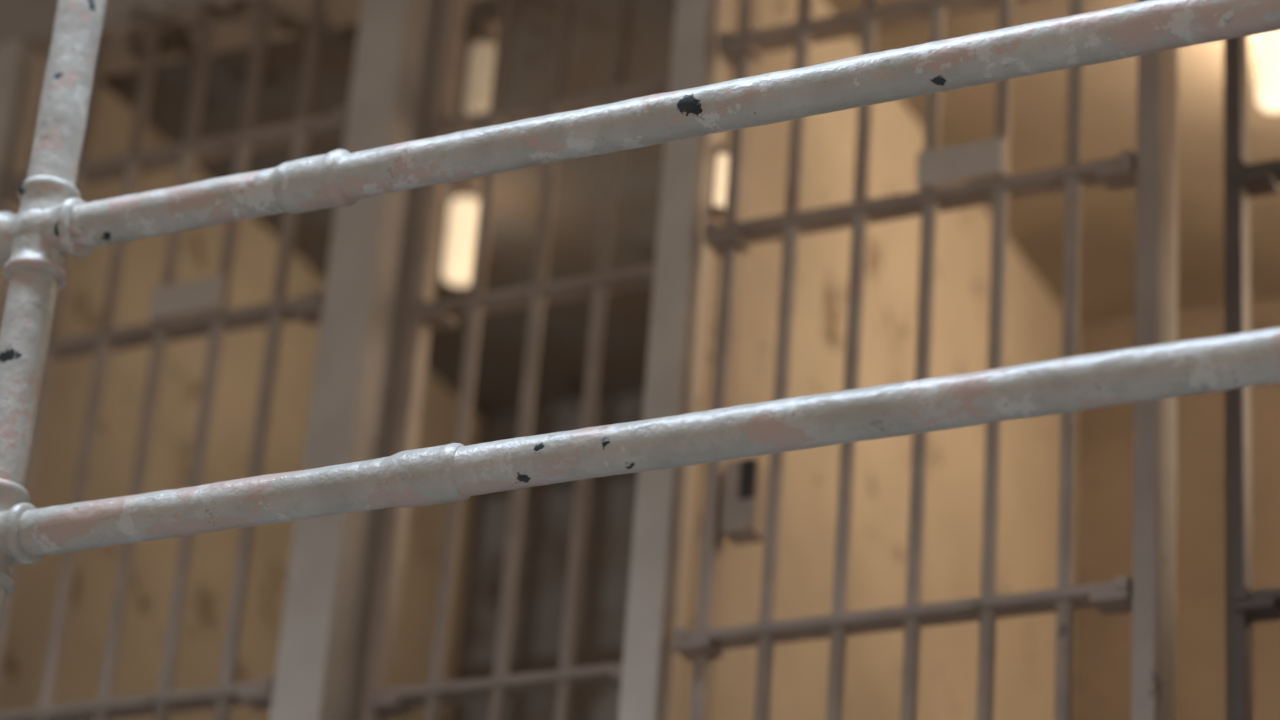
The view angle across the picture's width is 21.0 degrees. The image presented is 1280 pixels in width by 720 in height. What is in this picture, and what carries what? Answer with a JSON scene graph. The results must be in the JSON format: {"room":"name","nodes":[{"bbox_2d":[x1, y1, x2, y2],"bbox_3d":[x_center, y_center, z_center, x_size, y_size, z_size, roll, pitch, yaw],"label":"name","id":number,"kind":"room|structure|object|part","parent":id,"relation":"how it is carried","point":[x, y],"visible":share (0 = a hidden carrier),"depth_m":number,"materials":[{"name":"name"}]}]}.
{"room":"prison interior","nodes":[
{"label":"prison interior","id":0,"kind":"room"},
{"bbox_2d":[0,82,479,719],"bbox_3d":[-0.807,0.794,6.307,0.060,2.280,1.615,-9,-30,25],"label":"wall partition","id":1,"kind":"structure","parent":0,"point":[200,655],"depth_m":6.35,"materials":[{"name":"beige paint"}]},
{"bbox_2d":[101,0,1279,416],"bbox_3d":[0.509,-0.438,6.299,2.708,0.100,1.540,-9,-30,25],"label":"ceiling","id":2,"kind":"structure","parent":0,"point":[578,188],"depth_m":6.41,"materials":[{"name":"paint"}]},
{"bbox_2d":[443,177,481,285],"bbox_3d":[-0.330,-0.243,6.468,0.064,0.217,0.064,-9,-30,25],"label":"pendant lamp","id":3,"kind":"object","parent":2,"relation":"hanging from","point":[464,207],"visible":0.82,"depth_m":6.43,"materials":[{"name":"glass"}]},
{"bbox_3d":[-0.324,-0.316,6.505,0.064,0.055,0.064,-9,-30,25],"label":"lamp stem","id":4,"kind":"part","parent":3,"relation":"part of","materials":[{"name":"paint"}]},
{"bbox_2d":[464,19,498,115],"bbox_3d":[-0.272,-0.499,5.993,0.064,0.180,0.064,-9,-30,25],"label":"pendant lamp","id":5,"kind":"object","parent":2,"relation":"hanging from","point":[485,31],"visible":0.7,"depth_m":5.97,"materials":[{"name":"glass"}]},
{"bbox_3d":[-0.267,-0.560,6.024,0.064,0.042,0.064,-9,-30,25],"label":"lamp stem","id":6,"kind":"part","parent":5,"relation":"part of","materials":[{"name":"paint"}]},
{"bbox_2d":[389,151,654,455],"bbox_3d":[-0.164,-0.083,5.436,0.441,0.486,0.056,-9,-30,25],"label":"bars","id":7,"kind":"object","parent":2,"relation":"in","point":[426,315],"depth_m":5.46,"materials":[{"name":"paint"}]},
{"bbox_2d":[427,0,669,137],"bbox_3d":[-0.130,-0.501,5.646,0.441,0.268,0.056,-9,-30,25],"label":"bars","id":8,"kind":"object","parent":2,"relation":"in","point":[442,120],"depth_m":5.65,"materials":[{"name":"paint"}]},
{"bbox_2d":[1223,36,1279,334],"bbox_3d":[0.885,-0.245,4.942,0.082,0.486,0.056,-9,-30,25],"label":"bars","id":9,"kind":"object","parent":2,"relation":"in","point":[1243,180],"depth_m":4.94,"materials":[{"name":"metal"}]},
{"bbox_2d":[1256,30,1279,112],"bbox_3d":[1.054,-0.508,5.731,0.064,0.205,0.064,-9,-30,25],"label":"pendant lamp","id":10,"kind":"object","parent":2,"relation":"hanging from","point":[1267,43],"visible":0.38,"depth_m":5.69,"materials":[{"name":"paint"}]},
{"bbox_2d":[449,297,1279,719],"bbox_3d":[0.781,0.986,6.408,2.708,2.500,0.100,-9,-30,25],"label":"wall","id":11,"kind":"structure","parent":0,"point":[1102,645],"depth_m":6.71,"materials":[{"name":"brown paint"}]},
{"bbox_2d":[1225,387,1279,719],"bbox_3d":[0.840,0.268,4.686,0.075,0.491,0.056,-9,-30,25],"label":"bars","id":12,"kind":"object","parent":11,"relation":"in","point":[1246,606],"depth_m":4.67,"materials":[{"name":"metal"}]},
{"bbox_2d":[679,0,1061,719],"bbox_3d":[0.406,0.606,5.737,0.060,2.280,1.615,-9,-30,25],"label":"wall partition","id":13,"kind":"structure","parent":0,"point":[1025,652],"depth_m":5.84,"materials":[{"name":"beige paint"}]},
{"bbox_2d":[0,0,361,76],"bbox_3d":[0.139,-0.873,5.662,5.476,0.350,0.165,-9,-30,25],"label":"ceiling","id":14,"kind":"structure","parent":13,"relation":"attached to","point":[126,22],"depth_m":6.01,"materials":[{"name":"paint"}]},
{"bbox_2d":[359,478,622,719],"bbox_3d":[-0.203,0.383,5.202,0.441,0.388,0.056,-9,-30,25],"label":"bars","id":15,"kind":"object","parent":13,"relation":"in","point":[379,701],"depth_m":5.21,"materials":[{"name":"paint"}]},
{"bbox_3d":[0.025,1.387,4.673,6.076,0.120,2.950,-9,-30,25],"label":"floor","id":16,"kind":"structure","parent":0,"visible":0},
{"bbox_2d":[0,39,45,319],"bbox_3d":[-1.180,0.448,5.623,0.059,2.230,0.080,-9,-30,25],"label":"steel post","id":17,"kind":"object","parent":16,"relation":"on","point":[22,68],"visible":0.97,"depth_m":6.04,"materials":[{"name":"grey metal"}]},
{"bbox_2d":[269,0,442,719],"bbox_3d":[-0.473,0.349,5.313,0.089,2.230,0.125,-9,-30,25],"label":"steel post","id":18,"kind":"object","parent":16,"relation":"on","point":[323,641],"visible":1,"depth_m":5.43,"materials":[{"name":"grey metal"}]},
{"bbox_2d":[0,0,347,719],"bbox_3d":[-0.834,0.387,5.457,0.678,2.200,0.070,-9,-30,25],"label":"bars","id":19,"kind":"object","parent":18,"relation":"attached to","point":[171,299],"depth_m":5.62,"materials":[{"name":"paint"}]},
{"bbox_3d":[-0.742,-0.101,5.645,0.136,0.060,0.012,-9,-30,25],"label":"lock plate","id":20,"kind":"part","parent":19,"relation":"part of","materials":[{"name":"grey metal"}]},
{"bbox_2d":[0,0,1279,629],"bbox_3d":[-0.750,0.043,4.134,5.180,1.680,0.140,-9,-30,25],"label":"pipe railing","id":21,"kind":"object","parent":16,"relation":"on","point":[51,223],"visible":1,"depth_m":3.81,"materials":[{"name":"grey metal"}]},
{"bbox_3d":[-0.750,0.043,4.134,0.062,1.680,0.062,-9,-30,25],"label":"post","id":22,"kind":"part","parent":21,"relation":"part of","materials":[{"name":"grey metal"}]},
{"bbox_3d":[-0.763,0.210,4.050,5.040,0.057,0.057,-9,-30,25],"label":"rail","id":23,"kind":"part","parent":21,"relation":"part of","materials":[{"name":"grey metal"}]},
{"bbox_3d":[-0.734,-0.154,4.233,5.040,0.057,0.057,-9,-30,25],"label":"rail","id":24,"kind":"part","parent":21,"relation":"part of","materials":[{"name":"grey metal"}]},
{"bbox_2d":[618,0,730,719],"bbox_3d":[0.033,0.260,5.052,0.059,2.230,0.080,-9,-30,25],"label":"steel post","id":25,"kind":"object","parent":16,"relation":"on","point":[652,670],"visible":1,"depth_m":5.14,"materials":[{"name":"grey metal"}]},
{"bbox_2d":[710,145,728,219],"bbox_3d":[0.124,-0.274,5.326,0.022,0.124,0.021,-9,-30,25],"label":"wall lamp","id":26,"kind":"object","parent":25,"relation":"attached to","point":[720,168],"visible":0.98,"depth_m":5.32,"materials":[{"name":"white glass"}]},
{"bbox_2d":[1131,0,1177,719],"bbox_3d":[0.708,0.158,4.740,0.034,2.230,0.090,-9,-30,25],"label":"steel post","id":27,"kind":"object","parent":16,"relation":"on","point":[1154,575],"visible":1,"depth_m":4.76,"materials":[{"name":"grey metal"}]},
{"bbox_2d":[673,0,1135,719],"bbox_3d":[0.380,0.199,4.887,0.678,2.200,0.070,-9,-30,25],"label":"door","id":28,"kind":"structure","parent":27,"relation":"attached to","point":[743,501],"depth_m":5.00,"materials":[{"name":"paint"}]},
{"bbox_3d":[0.471,-0.289,5.074,0.136,0.060,0.012,-9,-30,25],"label":"lock plate","id":29,"kind":"part","parent":28,"relation":"part of","materials":[{"name":"grey metal"}]}
]}

